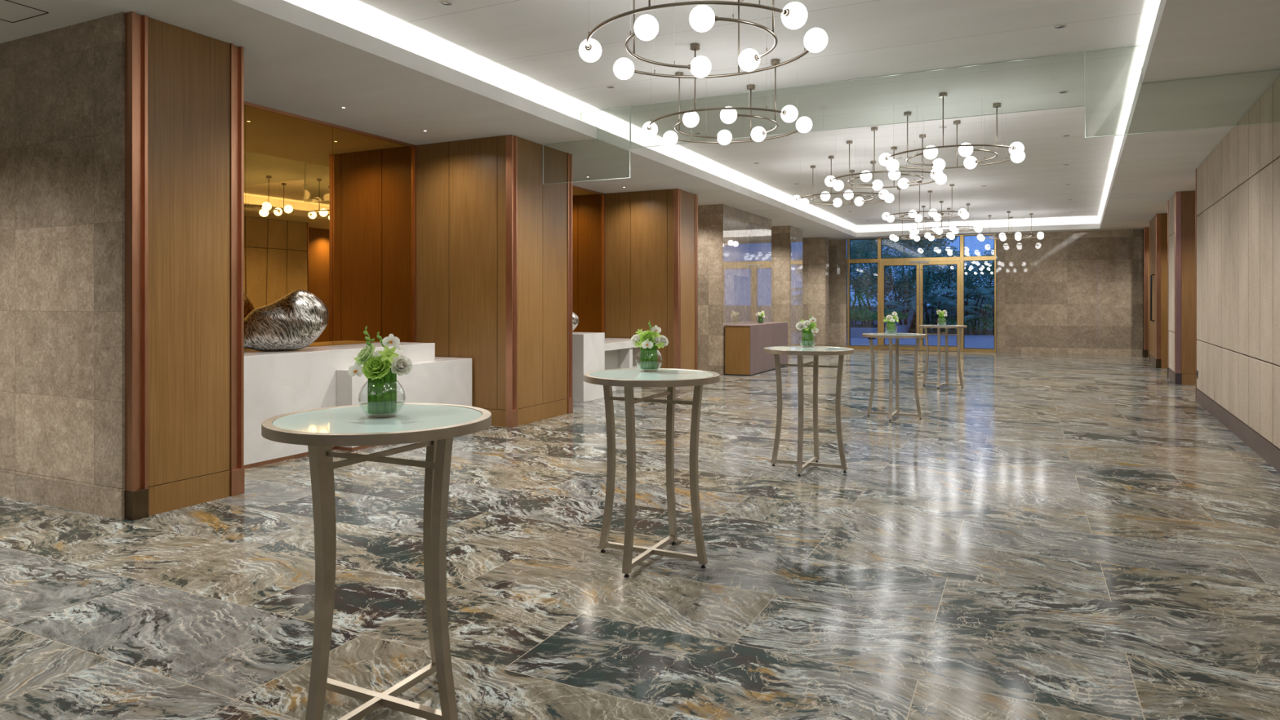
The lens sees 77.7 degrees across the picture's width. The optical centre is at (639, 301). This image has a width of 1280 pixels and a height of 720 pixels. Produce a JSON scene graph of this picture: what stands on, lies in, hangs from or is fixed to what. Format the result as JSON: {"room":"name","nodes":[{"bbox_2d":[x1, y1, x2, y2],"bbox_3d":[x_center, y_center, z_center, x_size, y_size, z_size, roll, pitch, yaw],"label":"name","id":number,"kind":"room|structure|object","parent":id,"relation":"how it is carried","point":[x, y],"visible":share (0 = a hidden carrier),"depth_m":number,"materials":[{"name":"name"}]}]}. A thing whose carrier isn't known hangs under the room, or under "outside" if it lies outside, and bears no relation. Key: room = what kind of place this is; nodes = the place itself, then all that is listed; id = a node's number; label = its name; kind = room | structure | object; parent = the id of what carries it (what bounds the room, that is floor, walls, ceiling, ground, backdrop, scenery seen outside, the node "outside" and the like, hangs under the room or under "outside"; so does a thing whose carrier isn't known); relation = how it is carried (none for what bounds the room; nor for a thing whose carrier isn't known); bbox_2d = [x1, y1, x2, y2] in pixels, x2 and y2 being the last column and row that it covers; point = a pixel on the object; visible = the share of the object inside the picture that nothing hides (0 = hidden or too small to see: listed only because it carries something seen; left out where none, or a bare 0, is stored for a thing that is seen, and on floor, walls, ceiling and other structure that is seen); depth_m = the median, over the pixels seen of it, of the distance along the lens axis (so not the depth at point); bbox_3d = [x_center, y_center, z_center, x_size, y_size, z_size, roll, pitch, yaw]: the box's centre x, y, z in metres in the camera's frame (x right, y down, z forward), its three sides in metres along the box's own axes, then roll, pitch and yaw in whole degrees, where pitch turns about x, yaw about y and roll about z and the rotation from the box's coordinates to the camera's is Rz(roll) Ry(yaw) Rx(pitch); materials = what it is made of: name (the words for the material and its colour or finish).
{"room":"hotel lobby","nodes":[
{"label":"hotel lobby","id":0,"kind":"room"},
{"bbox_2d":[0,349,1279,719],"bbox_3d":[0.987,1.560,10.499,15.603,0.120,31.750,0,0,26],"label":"floor","id":1,"kind":"structure","parent":0,"point":[1053,536],"depth_m":4.36,"materials":[{"name":"stone"}]},
{"bbox_2d":[0,11,244,520],"bbox_3d":[-5.941,-0.245,7.109,5.900,3.490,0.888,0,0,26],"label":"wall pier","id":2,"kind":"object","parent":1,"relation":"on","point":[122,134],"visible":1,"depth_m":5.77,"materials":[{"name":"brown"}]},
{"bbox_2d":[244,342,471,469],"bbox_3d":[-3.221,0.995,8.301,0.908,1.010,3.520,0,0,26],"label":"reception desk","id":3,"kind":"object","parent":1,"relation":"on","point":[277,383],"visible":0.33,"depth_m":7.85,"materials":[{"name":"stone"}]},
{"bbox_2d":[244,288,328,351],"bbox_3d":[-3.533,0.182,7.864,0.852,0.612,0.398,0,0,-27],"label":"sculpture","id":4,"kind":"object","parent":3,"relation":"on","point":[293,322],"visible":0.97,"depth_m":7.75,"materials":[{"name":"silver metal"}]},
{"bbox_2d":[261,403,491,719],"bbox_3d":[-0.944,0.960,2.901,0.790,1.080,0.790,0,0,26],"label":"bar table","id":5,"kind":"object","parent":1,"relation":"on","point":[433,426],"visible":0.92,"depth_m":2.76,"materials":[{"name":"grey metal"}]},
{"bbox_2d":[358,380,405,417],"bbox_3d":[-0.944,0.355,2.910,0.165,0.128,0.165,0,0,26],"label":"glass vase","id":6,"kind":"object","parent":5,"relation":"on","point":[383,415],"visible":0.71,"depth_m":2.90,"materials":[{"name":"glass"}]},
{"bbox_2d":[348,326,413,414],"bbox_3d":[-0.935,0.248,2.914,0.206,0.316,0.192,0,0,26],"label":"flower bouquet","id":7,"kind":"object","parent":6,"relation":"in","point":[381,370],"visible":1,"depth_m":2.87,"materials":[{"name":"green plant"}]},
{"bbox_2d":[416,134,573,427],"bbox_3d":[-2.000,-0.245,10.476,1.750,3.490,1.408,0,0,26],"label":"wall pier","id":8,"kind":"object","parent":1,"relation":"on","point":[494,241],"visible":0.94,"depth_m":9.83,"materials":[{"name":"brown wood"}]},
{"bbox_2d":[572,332,640,402],"bbox_3d":[-0.749,0.993,13.220,1.058,1.015,2.590,0,0,26],"label":"reception desk","id":9,"kind":"object","parent":1,"relation":"on","point":[591,351],"visible":0.51,"depth_m":12.15,"materials":[{"name":"stone"}]},
{"bbox_2d":[572,311,578,330],"bbox_3d":[-1.187,0.309,12.352,0.483,0.347,0.226,0,0,6],"label":"sculpture","id":10,"kind":"object","parent":9,"relation":"on","point":[575,317],"visible":0.19,"depth_m":12.27,"materials":[{"name":"silver metal"}]},
{"bbox_2d":[572,332,604,402],"bbox_3d":[-1.171,0.993,12.352,1.058,1.015,0.660,0,0,26],"label":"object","id":11,"kind":"structure","parent":9,"relation":"on","point":[588,348],"depth_m":11.93,"materials":[{"name":"stone"}]},
{"bbox_2d":[604,346,640,391],"bbox_3d":[-0.699,1.140,13.555,0.700,0.720,1.905,0,0,26],"label":"countertop","id":12,"kind":"structure","parent":9,"relation":"on","point":[611,357],"depth_m":13.36,"materials":[{"name":"stone"}]},
{"bbox_2d":[604,188,697,369],"bbox_3d":[0.093,-0.245,14.785,1.750,3.490,0.928,0,0,26],"label":"wall pier","id":13,"kind":"object","parent":1,"relation":"on","point":[651,236],"visible":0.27,"depth_m":14.32,"materials":[{"name":"brown wood"}]},
{"bbox_2d":[583,368,719,577],"bbox_3d":[0.067,0.960,4.625,0.790,1.080,0.790,0,0,26],"label":"bar table","id":14,"kind":"object","parent":1,"relation":"on","point":[628,378],"visible":0.99,"depth_m":4.50,"materials":[{"name":"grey metal"}]},
{"bbox_2d":[635,351,662,371],"bbox_3d":[0.054,0.355,4.804,0.165,0.128,0.165,0,0,26],"label":"glass vase","id":15,"kind":"object","parent":14,"relation":"on","point":[638,351],"visible":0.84,"depth_m":4.80,"materials":[{"name":"glass"}]},
{"bbox_2d":[630,320,668,369],"bbox_3d":[0.048,0.261,4.803,0.183,0.289,0.206,0,0,-45],"label":"flower bouquet","id":16,"kind":"object","parent":15,"relation":"in","point":[648,341],"visible":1,"depth_m":4.76,"materials":[{"name":"green plant"}]},
{"bbox_2d":[697,204,771,375],"bbox_3d":[1.615,-0.245,18.159,1.840,3.490,3.420,0,0,26],"label":"wall pier","id":17,"kind":"object","parent":1,"relation":"on","point":[735,244],"visible":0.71,"depth_m":16.46,"materials":[{"name":"brown stone"}]},
{"bbox_2d":[724,321,788,375],"bbox_3d":[2.596,0.990,17.403,0.545,1.020,2.842,0,0,26],"label":"reception desk","id":18,"kind":"object","parent":1,"relation":"on","point":[745,344],"visible":0.8,"depth_m":16.25,"materials":[{"name":"brown wood"}]},
{"bbox_3d":[2.664,0.415,17.538,0.165,0.128,0.165,0,0,26],"label":"glass vase","id":19,"kind":"object","parent":18,"relation":"on","visible":0},
{"bbox_2d":[755,310,764,322],"bbox_3d":[2.651,0.323,17.545,0.201,0.286,0.171,0,0,-2],"label":"flower bouquet","id":20,"kind":"object","parent":19,"relation":"in","point":[761,315],"visible":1,"depth_m":17.50,"materials":[{"name":"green plant"}]},
{"bbox_2d":[771,225,802,359],"bbox_3d":[3.568,-0.245,21.724,1.440,3.490,1.300,0,0,26],"label":"wall pier","id":21,"kind":"object","parent":1,"relation":"on","point":[786,241],"visible":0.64,"depth_m":20.98,"materials":[{"name":"brown stone"}]},
{"bbox_2d":[764,346,853,476],"bbox_3d":[1.510,0.960,7.126,0.790,1.080,0.790,0,0,26],"label":"bar table","id":22,"kind":"object","parent":1,"relation":"on","point":[799,351],"visible":0.98,"depth_m":7.00,"materials":[{"name":"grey metal"}]},
{"bbox_3d":[1.556,0.356,7.382,0.165,0.128,0.165,0,0,26],"label":"glass vase","id":23,"kind":"object","parent":22,"relation":"on","visible":0},
{"bbox_2d":[795,314,818,345],"bbox_3d":[1.543,0.263,7.389,0.201,0.286,0.171,0,0,-2],"label":"flower bouquet","id":24,"kind":"object","parent":23,"relation":"in","point":[808,327],"visible":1,"depth_m":7.34,"materials":[{"name":"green plant"}]},
{"bbox_2d":[802,236,828,346],"bbox_3d":[5.174,-0.245,25.029,1.440,3.490,0.450,0,0,26],"label":"wall pier","id":25,"kind":"object","parent":1,"relation":"on","point":[815,250],"visible":0.5,"depth_m":24.66,"materials":[{"name":"brown stone"}]},
{"bbox_2d":[862,333,926,421],"bbox_3d":[3.285,0.960,10.278,0.790,1.080,0.790,0,0,26],"label":"bar table","id":26,"kind":"object","parent":1,"relation":"on","point":[896,335],"visible":1,"depth_m":10.15,"materials":[{"name":"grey metal"}]},
{"bbox_3d":[3.309,0.356,10.477,0.165,0.128,0.165,0,0,26],"label":"glass vase","id":27,"kind":"object","parent":26,"relation":"on","visible":0},
{"bbox_2d":[883,311,898,332],"bbox_3d":[3.314,0.266,10.476,0.192,0.279,0.176,0,0,26],"label":"flower bouquet","id":28,"kind":"object","parent":27,"relation":"in","point":[891,319],"visible":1,"depth_m":10.44,"materials":[{"name":"green plant"}]},
{"bbox_2d":[919,324,967,388],"bbox_3d":[5.332,0.960,13.997,0.790,1.080,0.790,0,0,34],"label":"bar table","id":29,"kind":"object","parent":1,"relation":"on","point":[926,326],"visible":1,"depth_m":13.84,"materials":[{"name":"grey metal"}]},
{"bbox_3d":[5.367,0.356,14.147,0.165,0.128,0.165,0,0,26],"label":"glass vase","id":30,"kind":"object","parent":29,"relation":"on","visible":0},
{"bbox_2d":[936,308,946,324],"bbox_3d":[5.362,0.263,14.141,0.165,0.286,0.173,0,0,-35],"label":"flower bouquet","id":31,"kind":"object","parent":30,"relation":"in","point":[941,316],"visible":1,"depth_m":14.11,"materials":[{"name":"green plant"}]},
{"bbox_2d":[1142,226,1149,357],"bbox_3d":[14.166,-0.245,21.354,1.145,3.490,0.606,0,0,26],"label":"wall pier","id":32,"kind":"object","parent":1,"relation":"on","point":[1146,230],"visible":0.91,"depth_m":21.31,"materials":[{"name":"brown wood"}]},
{"bbox_2d":[1148,213,1167,368],"bbox_3d":[12.661,-0.245,18.628,1.221,3.490,2.066,0,0,26],"label":"wall pier","id":33,"kind":"object","parent":1,"relation":"on","point":[1161,360],"visible":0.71,"depth_m":17.93,"materials":[{"name":"brown wood"}]},
{"bbox_2d":[1149,215,1155,366],"bbox_3d":[12.186,-0.242,18.919,0.130,3.485,1.765,0,0,29],"label":"door","id":34,"kind":"structure","parent":33,"relation":"attached to","point":[1153,222],"depth_m":18.65,"materials":[{"name":"brown wood"}]},
{"bbox_2d":[1167,191,1195,385],"bbox_3d":[10.549,-0.245,14.801,1.191,3.490,1.496,0,0,26],"label":"wall pier","id":35,"kind":"object","parent":1,"relation":"on","point":[1181,206],"visible":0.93,"depth_m":14.35,"materials":[{"name":"brown wood"}]},
{"bbox_2d":[0,0,1279,239],"bbox_3d":[0.967,-2.203,10.481,15.582,0.434,31.700,0,0,26],"label":"ceiling","id":36,"kind":"structure","parent":0,"point":[399,70],"depth_m":8.17,"materials":[{"name":"paint"}]},
{"bbox_2d":[439,0,453,5],"bbox_3d":[-1.518,-2.338,6.230,0.110,0.004,0.110,0,0,26],"label":"recessed light","id":37,"kind":"object","parent":36,"relation":"in","point":[444,2],"visible":1,"depth_m":6.22,"materials":[{"name":"white metal"}]},
{"bbox_2d":[542,106,630,184],"bbox_3d":[-0.672,-1.911,9.798,1.234,0.855,0.015,0,0,26],"label":"screen","id":38,"kind":"object","parent":36,"relation":"hanging from","point":[628,106],"visible":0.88,"depth_m":9.76,"materials":[{"name":"clear glass"}]},
{"bbox_2d":[604,85,615,88],"bbox_3d":[-0.325,-2.338,8.667,0.110,0.004,0.110,0,0,26],"label":"recessed light","id":39,"kind":"object","parent":36,"relation":"in","point":[606,86],"visible":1,"depth_m":8.66,"materials":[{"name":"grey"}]},
{"bbox_2d":[578,0,827,79],"bbox_3d":[0.412,-2.001,5.392,1.550,0.679,1.549,0,0,-18],"label":"ring chandelier","id":40,"kind":"object","parent":36,"relation":"hanging from","point":[702,18],"visible":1,"depth_m":5.23,"materials":[{"name":"white glass"}]},
{"bbox_2d":[585,44,591,50],"bbox_3d":[-0.353,-1.740,5.431,0.048,0.048,0.028,0,0,6],"label":"socket","id":41,"kind":"object","parent":40,"relation":"attached to","point":[588,47],"depth_m":5.43,"materials":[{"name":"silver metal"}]},
{"bbox_2d":[754,53,759,61],"bbox_3d":[0.835,-1.740,5.667,0.048,0.048,0.028,0,0,-38],"label":"socket","id":42,"kind":"object","parent":40,"relation":"attached to","point":[757,57],"depth_m":5.66,"materials":[{"name":"silver metal"}]},
{"bbox_2d":[782,8,789,17],"bbox_3d":[0.879,-1.740,4.785,0.028,0.048,0.048,0,0,-41],"label":"socket","id":43,"kind":"object","parent":40,"relation":"attached to","point":[785,11],"depth_m":4.77,"materials":[{"name":"silver metal"}]},
{"bbox_2d":[642,43,812,146],"bbox_3d":[0.857,-2.001,7.921,1.550,0.679,1.549,0,0,-18],"label":"ring chandelier","id":44,"kind":"object","parent":36,"relation":"hanging from","point":[788,113],"visible":0.98,"depth_m":7.76,"materials":[{"name":"white glass"}]},
{"bbox_2d":[791,155,893,207],"bbox_3d":[3.430,-2.001,13.464,1.550,0.679,1.549,0,0,-18],"label":"ring chandelier","id":45,"kind":"object","parent":36,"relation":"hanging from","point":[883,194],"visible":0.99,"depth_m":13.30,"materials":[{"name":"white glass"}]},
{"bbox_2d":[630,52,1084,148],"bbox_3d":[2.025,-2.086,8.488,4.756,0.505,0.015,0,0,26],"label":"screen","id":46,"kind":"object","parent":36,"relation":"hanging from","point":[1077,52],"visible":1,"depth_m":8.21,"materials":[{"name":"clear glass"}]},
{"bbox_2d":[824,126,946,191],"bbox_3d":[3.507,-2.001,11.370,1.550,0.679,1.549,0,0,-18],"label":"ring chandelier","id":47,"kind":"object","parent":36,"relation":"hanging from","point":[940,178],"visible":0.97,"depth_m":11.22,"materials":[{"name":"white glass"}]},
{"bbox_2d":[889,212,955,241],"bbox_3d":[7.593,-2.001,21.403,1.550,0.679,1.549,0,0,-18],"label":"ring chandelier","id":48,"kind":"object","parent":36,"relation":"hanging from","point":[927,235],"visible":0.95,"depth_m":21.30,"materials":[{"name":"white glass"}]},
{"bbox_2d":[882,180,968,222],"bbox_3d":[5.776,-2.001,16.094,1.550,0.679,1.549,0,0,-18],"label":"ring chandelier","id":49,"kind":"object","parent":36,"relation":"hanging from","point":[962,213],"visible":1,"depth_m":15.94,"materials":[{"name":"white glass"}]},
{"bbox_2d":[909,200,982,235],"bbox_3d":[7.381,-2.001,19.205,1.550,0.679,1.549,0,0,-18],"label":"ring chandelier","id":50,"kind":"object","parent":36,"relation":"hanging from","point":[953,228],"visible":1,"depth_m":19.05,"materials":[{"name":"white glass"}]},
{"bbox_2d":[879,92,1025,171],"bbox_3d":[3.762,-2.001,9.612,1.550,0.679,1.549,0,0,-18],"label":"ring chandelier","id":51,"kind":"object","parent":36,"relation":"hanging from","point":[1017,154],"visible":1,"depth_m":9.44,"materials":[{"name":"white glass"}]},
{"bbox_2d":[977,211,1044,240],"bbox_3d":[9.924,-2.001,21.305,1.550,0.679,1.549,0,0,-18],"label":"ring chandelier","id":52,"kind":"object","parent":36,"relation":"hanging from","point":[1018,235],"visible":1,"depth_m":21.13,"materials":[{"name":"white glass"}]},
{"bbox_2d":[1052,24,1066,29],"bbox_3d":[3.569,-2.338,6.758,0.110,0.004,0.110,0,0,26],"label":"recessed light","id":53,"kind":"object","parent":36,"relation":"in","point":[1058,26],"visible":1,"depth_m":6.76,"materials":[{"name":"grey metal"}]},
{"bbox_2d":[1057,90,1068,93],"bbox_3d":[4.724,-2.338,8.872,0.110,0.004,0.110,0,0,26],"label":"recessed light","id":54,"kind":"object","parent":36,"relation":"in","point":[1062,91],"visible":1,"depth_m":8.86,"materials":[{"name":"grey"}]},
{"bbox_2d":[1084,44,1279,137],"bbox_3d":[4.837,-1.935,7.123,1.487,0.805,0.015,0,0,26],"label":"screen","id":55,"kind":"object","parent":36,"relation":"hanging from","point":[1146,44],"visible":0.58,"depth_m":7.19,"materials":[{"name":"clear glass"}]},
{"bbox_2d":[828,239,847,347],"bbox_3d":[5.574,-0.245,25.836,2.256,3.490,0.150,0,0,26],"label":"wall","id":56,"kind":"structure","parent":0,"point":[837,248],"depth_m":25.39,"materials":[{"name":"brown stone"}]},
{"bbox_2d":[995,228,1143,356],"bbox_3d":[12.591,-0.245,22.417,4.697,3.490,0.170,0,0,26],"label":"wall","id":57,"kind":"structure","parent":0,"point":[1071,292],"depth_m":22.52,"materials":[{"name":"brown stone"}]},
{"bbox_2d":[847,233,995,352],"bbox_3d":[8.538,-0.245,24.324,4.301,3.490,0.140,0,0,26],"label":"window","id":58,"kind":"structure","parent":57,"relation":"in","point":[961,258],"depth_m":24.26,"materials":[{"name":"gold metal"}]},
{"bbox_2d":[849,237,877,349],"bbox_3d":[7.052,-0.245,25.056,0.869,3.490,0.100,0,0,26],"label":"window","id":59,"kind":"structure","parent":58,"relation":"attached to","point":[851,260],"depth_m":25.08,"materials":[{"name":"gold metal"}]},
{"bbox_2d":[880,262,919,350],"bbox_3d":[8.041,0.138,24.569,1.136,2.705,0.114,0,0,26],"label":"door","id":60,"kind":"structure","parent":58,"relation":"attached to","point":[891,264],"depth_m":24.54,"materials":[{"name":"gold metal"}]},
{"bbox_2d":[909,261,928,263],"bbox_3d":[8.522,-1.205,24.243,0.560,0.060,0.080,0,0,26],"label":"door closer","id":61,"kind":"structure","parent":58,"relation":"attached to","point":[910,262],"depth_m":24.22,"materials":[{"name":"grey metal"}]},
{"bbox_2d":[920,261,959,351],"bbox_3d":[9.078,0.138,24.065,1.143,2.705,0.114,0,0,26],"label":"door","id":62,"kind":"structure","parent":58,"relation":"attached to","point":[931,348],"depth_m":24.06,"materials":[{"name":"gold metal"}]},
{"bbox_2d":[964,234,994,352],"bbox_3d":[10.063,-0.245,23.594,0.840,3.490,0.100,0,0,26],"label":"window","id":63,"kind":"structure","parent":58,"relation":"attached to","point":[982,258],"depth_m":23.55,"materials":[{"name":"gold metal"}]},
{"bbox_2d":[1195,75,1279,472],"bbox_3d":[3.548,-0.245,2.932,0.308,3.490,20.419,0,0,29],"label":"wall","id":64,"kind":"structure","parent":0,"point":[1237,184],"depth_m":8.58,"materials":[{"name":"beige wood"}]},
{"bbox_3d":[-3.798,-0.245,8.564,0.285,3.490,3.610,0,0,26],"label":"wall niche","id":65,"kind":"object","parent":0,"visible":0},
{"bbox_2d":[244,104,244,351],"bbox_3d":[-4.189,-0.680,7.415,0.014,2.560,1.137,0,0,26],"label":"mirror panel","id":66,"kind":"object","parent":65,"relation":"attached to","point":[244,104],"visible":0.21,"depth_m":7.92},
{"bbox_2d":[244,105,332,351],"bbox_3d":[-3.697,-0.680,8.427,0.014,2.560,1.107,0,0,26],"label":"mirror panel","id":67,"kind":"object","parent":65,"relation":"attached to","point":[288,159],"visible":0.64,"depth_m":8.37,"materials":[{"name":"gold metal"}]},
{"bbox_2d":[244,101,416,146],"bbox_3d":[-3.652,-1.975,8.494,0.032,0.030,3.610,0,0,26],"label":"trim","id":68,"kind":"structure","parent":65,"relation":"attached to","point":[246,103],"depth_m":8.80,"materials":[{"name":"brown wood"}]},
{"bbox_2d":[332,127,413,345],"bbox_3d":[-3.171,-0.680,9.511,0.014,2.560,1.297,0,0,26],"label":"mirror panel","id":69,"kind":"object","parent":65,"relation":"attached to","point":[372,177],"visible":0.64,"depth_m":9.42,"materials":[{"name":"brown mirror"}]},
{"bbox_2d":[413,146,416,342],"bbox_3d":[-2.866,-0.230,10.102,0.042,3.460,0.030,0,0,26],"label":"trim","id":70,"kind":"structure","parent":65,"relation":"attached to","point":[414,148],"depth_m":10.08,"materials":[{"name":"brown wood"}]},
{"bbox_3d":[-1.605,-0.245,13.080,0.285,3.490,3.630,0,0,26],"label":"wall niche","id":71,"kind":"object","parent":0,"visible":0},
{"bbox_2d":[572,187,602,332],"bbox_3d":[-0.952,-0.680,14.080,0.014,2.560,1.197,0,0,26],"label":"mirror panel","id":72,"kind":"object","parent":71,"relation":"attached to","point":[587,206],"visible":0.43,"depth_m":14.10,"materials":[{"name":"brown mirror"}]},
{"bbox_2d":[572,185,604,195],"bbox_3d":[-1.460,-1.975,13.009,0.032,0.030,3.630,0,0,26],"label":"trim","id":73,"kind":"structure","parent":71,"relation":"attached to","point":[573,186],"depth_m":14.09,"materials":[{"name":"brown wood"}]},
{"bbox_2d":[602,195,604,333],"bbox_3d":[-0.669,-0.230,14.627,0.042,3.460,0.030,0,0,26],"label":"trim","id":74,"kind":"structure","parent":71,"relation":"attached to","point":[603,196],"depth_m":14.61,"materials":[{"name":"brown wood"}]},
{"label":"outside","id":75,"kind":"structure","parent":0,"visible":0},
{"bbox_2d":[850,334,994,348],"bbox_3d":[11.305,1.540,30.146,22.000,0.120,12.592,0,0,26],"label":"terrace","id":76,"kind":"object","parent":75,"point":[976,341],"visible":0.19,"depth_m":29.40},
{"bbox_2d":[850,324,908,338],"bbox_3d":[7.138,1.290,36.332,9.100,0.420,5.600,0,0,26],"label":"wall","id":77,"kind":"structure","parent":76,"relation":"on","point":[856,331],"depth_m":32.85,"materials":[{"name":"grey"}]},
{"bbox_2d":[850,288,875,324],"bbox_3d":[10.129,0.236,37.301,1.905,1.680,1.288,0,0,26],"label":"shrub","id":78,"kind":"object","parent":77,"relation":"on","point":[853,295],"visible":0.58,"depth_m":37.20,"materials":[{"name":"green plant"}]},
{"bbox_2d":[850,307,892,325],"bbox_3d":[9.816,0.669,35.217,2.765,0.816,1.997,0,0,26],"label":"shrub","id":79,"kind":"object","parent":77,"relation":"on","point":[854,315],"visible":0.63,"depth_m":34.90,"materials":[{"name":"green plant"}]},
{"bbox_2d":[871,307,909,320],"bbox_3d":[11.150,0.671,35.732,1.826,0.811,1.677,0,0,26],"label":"shrub","id":80,"kind":"object","parent":77,"relation":"on","point":[900,316],"visible":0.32,"depth_m":35.45,"materials":[{"name":"green plant"}]},
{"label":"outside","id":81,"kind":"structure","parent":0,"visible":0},
{"bbox_2d":[908,328,992,335],"bbox_3d":[20.795,1.660,54.268,70.000,0.280,64.200,0,0,26],"label":"ground","id":82,"kind":"structure","parent":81,"point":[931,331],"depth_m":39.98,"materials":[{"name":"soil"}]},
{"bbox_2d":[850,240,896,324],"bbox_3d":[10.927,-1.062,39.712,3.554,5.202,2.645,0,0,13],"label":"tree","id":83,"kind":"object","parent":82,"relation":"on","point":[867,282],"visible":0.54,"depth_m":39.22,"materials":[{"name":"green plant"}]},
{"bbox_2d":[870,250,938,332],"bbox_3d":[12.996,-0.498,39.227,3.378,4.090,2.191,0,0,26],"label":"tree","id":84,"kind":"object","parent":82,"relation":"on","point":[905,283],"visible":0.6,"depth_m":38.94,"materials":[{"name":"green plant"}]},
{"bbox_2d":[851,236,957,305],"bbox_3d":[15.340,-2.503,49.304,8.695,8.083,4.557,0,0,26],"label":"tree","id":85,"kind":"object","parent":82,"relation":"on","point":[922,243],"visible":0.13,"depth_m":48.26,"materials":[{"name":"green plant"}]},
{"bbox_2d":[856,300,964,333],"bbox_3d":[12.611,0.726,37.388,4.564,1.597,3.566,0,0,-21],"label":"palm","id":86,"kind":"object","parent":82,"relation":"on","point":[913,303],"visible":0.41,"depth_m":37.19,"materials":[{"name":"green plant"}]},
{"bbox_2d":[850,305,993,329],"bbox_3d":[13.401,0.915,45.908,44.000,1.370,0.500,0,0,26],"label":"wall","id":87,"kind":"structure","parent":82,"relation":"on","point":[875,322],"depth_m":44.85,"materials":[{"name":"grey"}]},
{"bbox_2d":[884,292,993,333],"bbox_3d":[13.842,0.539,36.935,5.546,1.969,4.084,0,0,26],"label":"palm","id":88,"kind":"object","parent":82,"relation":"on","point":[929,297],"visible":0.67,"depth_m":36.16,"materials":[{"name":"green plant"}]},
{"bbox_2d":[907,314,972,329],"bbox_3d":[14.108,1.003,37.357,2.995,0.997,1.556,0,0,26],"label":"shrub","id":89,"kind":"object","parent":82,"relation":"on","point":[931,317],"visible":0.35,"depth_m":37.37,"materials":[{"name":"green plant"}]},
{"bbox_2d":[911,244,982,331],"bbox_3d":[15.547,-0.682,40.251,3.480,4.449,2.553,0,0,21],"label":"tree","id":90,"kind":"object","parent":82,"relation":"on","point":[945,277],"visible":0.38,"depth_m":40.02,"materials":[{"name":"green plant"}]},
{"bbox_2d":[923,281,994,334],"bbox_3d":[15.272,0.310,36.000,5.568,2.426,5.261,0,0,26],"label":"palm","id":91,"kind":"object","parent":82,"relation":"on","point":[967,293],"visible":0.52,"depth_m":35.88,"materials":[{"name":"green plant"}]},
{"bbox_2d":[937,314,994,334],"bbox_3d":[15.000,1.035,35.592,3.134,0.933,1.420,0,0,26],"label":"shrub","id":92,"kind":"object","parent":82,"relation":"on","point":[955,318],"visible":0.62,"depth_m":35.50,"materials":[{"name":"green plant"}]},
{"bbox_2d":[946,298,994,335],"bbox_3d":[16.030,0.694,35.917,4.224,1.661,4.728,0,0,26],"label":"palm","id":93,"kind":"object","parent":82,"relation":"on","point":[971,316],"visible":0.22,"depth_m":35.51,"materials":[{"name":"green plant"}]},
{"bbox_2d":[951,246,994,333],"bbox_3d":[16.888,-0.601,38.498,3.607,4.288,2.604,0,0,22],"label":"tree","id":94,"kind":"object","parent":82,"relation":"on","point":[985,268],"visible":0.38,"depth_m":38.24,"materials":[{"name":"green plant"}]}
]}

